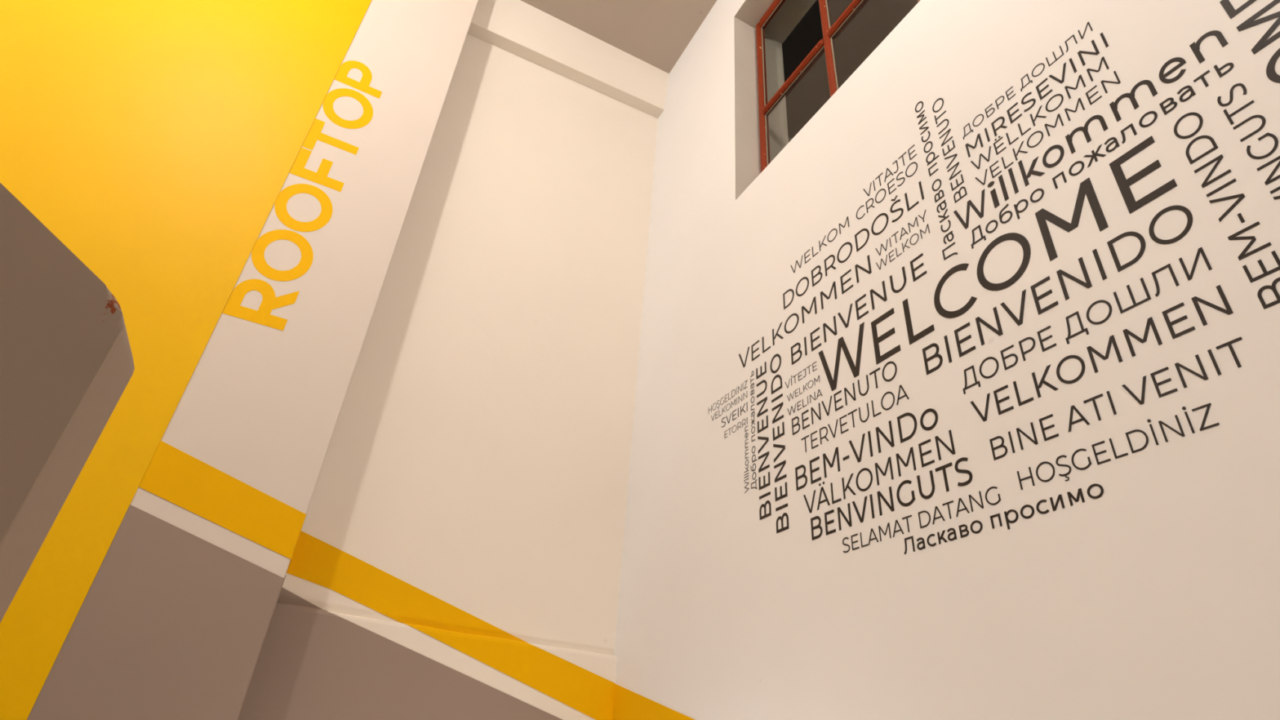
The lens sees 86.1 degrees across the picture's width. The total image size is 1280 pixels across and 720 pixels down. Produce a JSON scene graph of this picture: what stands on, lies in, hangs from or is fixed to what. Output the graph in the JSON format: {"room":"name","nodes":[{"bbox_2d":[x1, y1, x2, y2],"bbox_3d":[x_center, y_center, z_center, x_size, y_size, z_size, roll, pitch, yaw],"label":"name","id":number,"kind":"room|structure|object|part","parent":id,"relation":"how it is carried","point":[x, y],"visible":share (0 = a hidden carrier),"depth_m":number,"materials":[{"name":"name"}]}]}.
{"room":"stairwell","nodes":[
{"label":"stairwell","id":0,"kind":"room"},
{"bbox_2d":[0,0,669,719],"bbox_3d":[-2.087,-0.228,3.274,4.640,6.646,0.524,19,-34,-21],"label":"wall","id":1,"kind":"structure","parent":0,"point":[405,498],"depth_m":3.35,"materials":[{"name":"beige paint"}]},
{"bbox_2d":[222,60,382,330],"bbox_3d":[-1.690,-0.965,3.599,0.262,1.870,0.001,19,-34,-21],"label":"lettering","id":2,"kind":"object","parent":1,"relation":"attached to","point":[233,308],"depth_m":3.46,"materials":[{"name":"paint"}]},
{"bbox_2d":[520,0,743,73],"bbox_3d":[-0.128,-4.607,2.432,5.210,0.160,7.488,19,-34,-21],"label":"ceiling","id":3,"kind":"structure","parent":0,"point":[657,33],"depth_m":5.40,"materials":[{"name":"beige paint"}]},
{"bbox_2d":[612,0,1279,719],"bbox_3d":[1.721,-0.975,1.576,0.412,6.646,7.328,19,-34,-21],"label":"wall","id":4,"kind":"structure","parent":0,"point":[1156,596],"depth_m":2.06,"materials":[{"name":"white paint"}]},
{"bbox_2d":[708,379,747,412],"bbox_3d":[0.413,0.182,3.246,0.001,0.049,0.327,19,-34,-21],"label":"lettering","id":5,"kind":"object","parent":4,"relation":"attached to","point":[747,380],"depth_m":3.23,"materials":[{"name":"black paint"}]},
{"bbox_2d":[711,393,746,420],"bbox_3d":[0.414,0.220,3.212,0.001,0.035,0.299,19,-34,-21],"label":"lettering","id":6,"kind":"object","parent":4,"relation":"attached to","point":[744,393],"depth_m":3.20,"materials":[{"name":"black paint"}]},
{"bbox_2d":[721,402,747,427],"bbox_3d":[0.431,0.254,3.144,0.001,0.048,0.208,19,-34,-21],"label":"lettering","id":7,"kind":"object","parent":4,"relation":"attached to","point":[746,402],"depth_m":3.14,"materials":[{"name":"black paint"}]},
{"bbox_2d":[724,418,747,438],"bbox_3d":[0.432,0.307,3.097,0.001,0.035,0.178,19,-34,-21],"label":"lettering","id":8,"kind":"object","parent":4,"relation":"attached to","point":[744,419],"depth_m":3.07,"materials":[{"name":"black paint"}]},
{"bbox_2d":[743,426,748,493],"bbox_3d":[0.456,0.425,2.944,0.001,0.305,0.033,19,-34,-21],"label":"lettering","id":9,"kind":"object","parent":4,"relation":"attached to","point":[746,426],"depth_m":2.93,"materials":[{"name":"black paint"}]},
{"bbox_2d":[750,370,757,488],"bbox_3d":[0.489,0.293,2.970,0.001,0.569,0.047,19,-34,-21],"label":"lettering","id":10,"kind":"object","parent":4,"relation":"attached to","point":[753,420],"depth_m":2.97,"materials":[{"name":"black paint"}]},
{"bbox_2d":[755,361,771,519],"bbox_3d":[0.517,0.321,2.880,0.001,0.704,0.074,19,-34,-21],"label":"lettering","id":11,"kind":"object","parent":4,"relation":"attached to","point":[765,399],"depth_m":2.85,"materials":[{"name":"black paint"}]},
{"bbox_2d":[769,353,788,533],"bbox_3d":[0.562,0.309,2.780,0.001,0.785,0.076,19,-34,-21],"label":"lettering","id":12,"kind":"object","parent":4,"relation":"attached to","point":[780,405],"depth_m":2.75,"materials":[{"name":"black paint"}]},
{"bbox_2d":[784,361,817,387],"bbox_3d":[0.649,0.060,2.773,0.001,0.046,0.199,19,-34,-21],"label":"lettering","id":13,"kind":"object","parent":4,"relation":"attached to","point":[815,362],"depth_m":2.77,"materials":[{"name":"black paint"}]},
{"bbox_2d":[786,375,819,400],"bbox_3d":[0.648,0.116,2.729,0.001,0.032,0.198,19,-34,-21],"label":"lettering","id":14,"kind":"object","parent":4,"relation":"attached to","point":[819,375],"depth_m":2.73,"materials":[{"name":"black paint"}]},
{"bbox_2d":[738,254,871,367],"bbox_3d":[0.668,-0.175,2.918,0.001,0.093,0.863,19,-34,-21],"label":"lettering","id":15,"kind":"object","parent":4,"relation":"attached to","point":[833,286],"depth_m":2.85,"materials":[{"name":"black paint"}]},
{"bbox_2d":[787,389,822,415],"bbox_3d":[0.646,0.167,2.693,0.001,0.036,0.210,19,-34,-21],"label":"lettering","id":16,"kind":"object","parent":4,"relation":"attached to","point":[818,389],"depth_m":2.68,"materials":[{"name":"black paint"}]},
{"bbox_2d":[790,216,848,273],"bbox_3d":[0.764,-0.483,2.937,0.001,0.058,0.372,19,-34,-21],"label":"lettering","id":17,"kind":"object","parent":4,"relation":"attached to","point":[847,216],"depth_m":2.92,"materials":[{"name":"black paint"}]},
{"bbox_2d":[755,0,919,172],"bbox_3d":[1.339,-2.138,3.390,0.048,1.746,2.490,19,-34,-21],"label":"window","id":18,"kind":"structure","parent":4,"relation":"in","point":[826,43],"depth_m":4.04,"materials":[{"name":"red paint"}]},
{"bbox_3d":[1.108,-2.575,4.312,0.045,0.067,1.146,19,-34,-21],"label":"rail","id":19,"kind":"part","parent":18,"relation":"part of","materials":[{"name":"red paint"}]},
{"bbox_2d":[791,361,897,435],"bbox_3d":[0.731,0.145,2.505,0.001,0.073,0.551,19,-34,-21],"label":"lettering","id":20,"kind":"object","parent":4,"relation":"attached to","point":[888,362],"depth_m":2.50,"materials":[{"name":"black paint"}]},
{"bbox_2d":[782,181,924,309],"bbox_3d":[0.825,-0.444,2.758,0.001,0.114,0.792,19,-34,-21],"label":"lettering","id":21,"kind":"object","parent":4,"relation":"attached to","point":[908,208],"depth_m":2.72,"materials":[{"name":"black paint"}]},
{"bbox_2d":[800,384,909,452],"bbox_3d":[0.742,0.215,2.420,0.001,0.065,0.532,19,-34,-21],"label":"lettering","id":22,"kind":"object","parent":4,"relation":"attached to","point":[900,385],"depth_m":2.41,"materials":[{"name":"black paint"}]},
{"bbox_2d":[791,253,926,364],"bbox_3d":[0.799,-0.172,2.597,0.001,0.090,0.713,19,-34,-21],"label":"lettering","id":23,"kind":"object","parent":4,"relation":"attached to","point":[884,299],"depth_m":2.56,"materials":[{"name":"black paint"}]},
{"bbox_2d":[795,408,937,490],"bbox_3d":[0.746,0.305,2.338,0.001,0.093,0.670,19,-34,-21],"label":"lettering","id":24,"kind":"object","parent":4,"relation":"attached to","point":[877,429],"depth_m":2.30,"materials":[{"name":"black paint"}]},
{"bbox_2d":[803,429,955,513],"bbox_3d":[0.756,0.378,2.255,0.001,0.095,0.668,19,-34,-21],"label":"lettering","id":25,"kind":"object","parent":4,"relation":"attached to","point":[911,451],"depth_m":2.19,"materials":[{"name":"black paint"}]},
{"bbox_2d":[856,161,917,219],"bbox_3d":[0.943,-0.647,2.635,0.001,0.060,0.317,19,-34,-21],"label":"lettering","id":26,"kind":"object","parent":4,"relation":"attached to","point":[904,178],"depth_m":2.62,"materials":[{"name":"black paint"}]},
{"bbox_2d":[863,144,916,195],"bbox_3d":[0.962,-0.724,2.652,0.001,0.057,0.268,19,-34,-21],"label":"lettering","id":27,"kind":"object","parent":4,"relation":"attached to","point":[878,176],"depth_m":2.64,"materials":[{"name":"black paint"}]},
{"bbox_2d":[810,457,972,540],"bbox_3d":[0.765,0.452,2.171,0.001,0.082,0.678,19,-34,-21],"label":"lettering","id":28,"kind":"object","parent":4,"relation":"attached to","point":[963,459],"depth_m":2.15,"materials":[{"name":"black paint"}]},
{"bbox_2d":[875,209,925,255],"bbox_3d":[0.943,-0.454,2.480,0.001,0.045,0.243,19,-34,-21],"label":"lettering","id":29,"kind":"object","parent":4,"relation":"attached to","point":[916,219],"depth_m":2.48,"materials":[{"name":"black paint"}]},
{"bbox_2d":[875,223,929,269],"bbox_3d":[0.936,-0.398,2.451,0.001,0.043,0.247,19,-34,-21],"label":"lettering","id":30,"kind":"object","parent":4,"relation":"attached to","point":[927,224],"depth_m":2.44,"materials":[{"name":"black paint"}]},
{"bbox_2d":[842,486,1000,552],"bbox_3d":[0.809,0.484,2.038,0.001,0.050,0.598,19,-34,-21],"label":"lettering","id":31,"kind":"object","parent":4,"relation":"attached to","point":[991,487],"depth_m":1.99,"materials":[{"name":"black paint"}]},
{"bbox_2d":[915,101,957,260],"bbox_3d":[1.037,-0.658,2.417,0.001,0.768,0.066,19,-34,-21],"label":"lettering","id":32,"kind":"object","parent":4,"relation":"attached to","point":[922,102],"depth_m":2.37,"materials":[{"name":"black paint"}]},
{"bbox_2d":[932,97,967,203],"bbox_3d":[1.076,-0.745,2.393,0.001,0.502,0.049,19,-34,-21],"label":"lettering","id":33,"kind":"object","parent":4,"relation":"attached to","point":[941,99],"depth_m":2.37,"materials":[{"name":"black paint"}]},
{"bbox_2d":[818,135,1177,391],"bbox_3d":[0.992,-0.221,2.170,0.001,0.202,1.265,19,-34,-21],"label":"lettering","id":34,"kind":"object","parent":4,"relation":"attached to","point":[1086,187],"depth_m":1.97,"materials":[{"name":"black paint"}]},
{"bbox_2d":[904,484,1103,554],"bbox_3d":[0.924,0.429,1.805,0.001,0.058,0.602,19,-34,-21],"label":"lettering","id":35,"kind":"object","parent":4,"relation":"attached to","point":[1079,491],"depth_m":1.76,"materials":[{"name":"black paint"}]},
{"bbox_2d":[963,21,1092,139],"bbox_3d":[1.209,-0.872,2.173,0.001,0.050,0.455,19,-34,-21],"label":"lettering","id":36,"kind":"object","parent":4,"relation":"attached to","point":[1088,23],"depth_m":2.16,"materials":[{"name":"black paint"}]},
{"bbox_2d":[964,32,1108,157],"bbox_3d":[1.208,-0.805,2.122,0.001,0.064,0.472,19,-34,-21],"label":"lettering","id":37,"kind":"object","parent":4,"relation":"attached to","point":[1103,37],"depth_m":2.11,"materials":[{"name":"black paint"}]},
{"bbox_2d":[970,56,1109,169],"bbox_3d":[1.198,-0.738,2.089,0.001,0.065,0.448,19,-34,-21],"label":"lettering","id":38,"kind":"object","parent":4,"relation":"attached to","point":[1103,59],"depth_m":2.06,"materials":[{"name":"black paint"}]},
{"bbox_2d":[975,71,1120,185],"bbox_3d":[1.195,-0.671,2.043,0.001,0.052,0.458,19,-34,-21],"label":"lettering","id":39,"kind":"object","parent":4,"relation":"attached to","point":[1102,82],"depth_m":2.01,"materials":[{"name":"black paint"}]},
{"bbox_2d":[922,204,1192,374],"bbox_3d":[1.091,-0.166,1.885,0.001,0.100,0.787,19,-34,-21],"label":"lettering","id":40,"kind":"object","parent":4,"relation":"attached to","point":[1189,217],"depth_m":1.83,"materials":[{"name":"black paint"}]},
{"bbox_2d":[962,247,1212,394],"bbox_3d":[1.106,-0.077,1.775,0.001,0.076,0.662,19,-34,-21],"label":"lettering","id":41,"kind":"object","parent":4,"relation":"attached to","point":[1200,250],"depth_m":1.73,"materials":[{"name":"black paint"}]},
{"bbox_2d":[953,30,1227,229],"bbox_3d":[1.217,-0.624,1.951,0.001,0.107,0.778,19,-34,-21],"label":"lettering","id":42,"kind":"object","parent":4,"relation":"attached to","point":[1194,46],"depth_m":1.91,"materials":[{"name":"black paint"}]},
{"bbox_2d":[970,284,1232,421],"bbox_3d":[1.102,0.011,1.713,0.001,0.077,0.647,19,-34,-21],"label":"lettering","id":43,"kind":"object","parent":4,"relation":"attached to","point":[1149,322],"depth_m":1.65,"materials":[{"name":"black paint"}]},
{"bbox_2d":[971,62,1233,248],"bbox_3d":[1.215,-0.539,1.887,0.001,0.078,0.734,19,-34,-21],"label":"lettering","id":44,"kind":"object","parent":4,"relation":"attached to","point":[1094,155],"depth_m":1.83,"materials":[{"name":"black paint"}]},
{"bbox_2d":[989,337,1242,460],"bbox_3d":[1.100,0.112,1.635,0.001,0.062,0.607,19,-34,-21],"label":"lettering","id":45,"kind":"object","parent":4,"relation":"attached to","point":[1177,365],"depth_m":1.59,"materials":[{"name":"black paint"}]},
{"bbox_2d":[1017,403,1219,489],"bbox_3d":[1.084,0.212,1.593,0.001,0.077,0.455,19,-34,-21],"label":"lettering","id":46,"kind":"object","parent":4,"relation":"attached to","point":[1208,405],"depth_m":1.56,"materials":[{"name":"black paint"}]},
{"bbox_2d":[1173,112,1279,309],"bbox_3d":[1.304,-0.356,1.522,0.001,0.565,0.060,19,-34,-21],"label":"lettering","id":47,"kind":"object","parent":4,"relation":"attached to","point":[1242,255],"depth_m":1.50,"materials":[{"name":"black paint"}]},
{"bbox_2d":[1217,83,1279,199],"bbox_3d":[1.347,-0.394,1.447,0.001,0.555,0.054,19,-34,-21],"label":"lettering","id":48,"kind":"object","parent":4,"relation":"attached to","point":[1268,181],"depth_m":1.51,"materials":[{"name":"black paint"}]},
{"bbox_2d":[1219,0,1279,83],"bbox_3d":[1.415,-0.558,1.417,0.001,0.809,0.120,19,-34,-21],"label":"lettering","id":49,"kind":"object","parent":4,"relation":"attached to","point":[1227,6],"depth_m":1.56,"materials":[{"name":"black paint"}]},
{"bbox_3d":[-0.592,1.163,-1.148,5.210,0.160,7.488,19,-34,-21],"label":"floor","id":50,"kind":"structure","parent":0,"visible":0},
{"bbox_2d":[0,182,134,622],"bbox_3d":[-1.719,-0.419,0.092,2.849,3.674,0.090,19,-34,-21],"label":"parapet","id":51,"kind":"object","parent":50,"relation":"on","point":[67,362],"visible":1,"depth_m":0.55,"materials":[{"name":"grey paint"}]}
]}

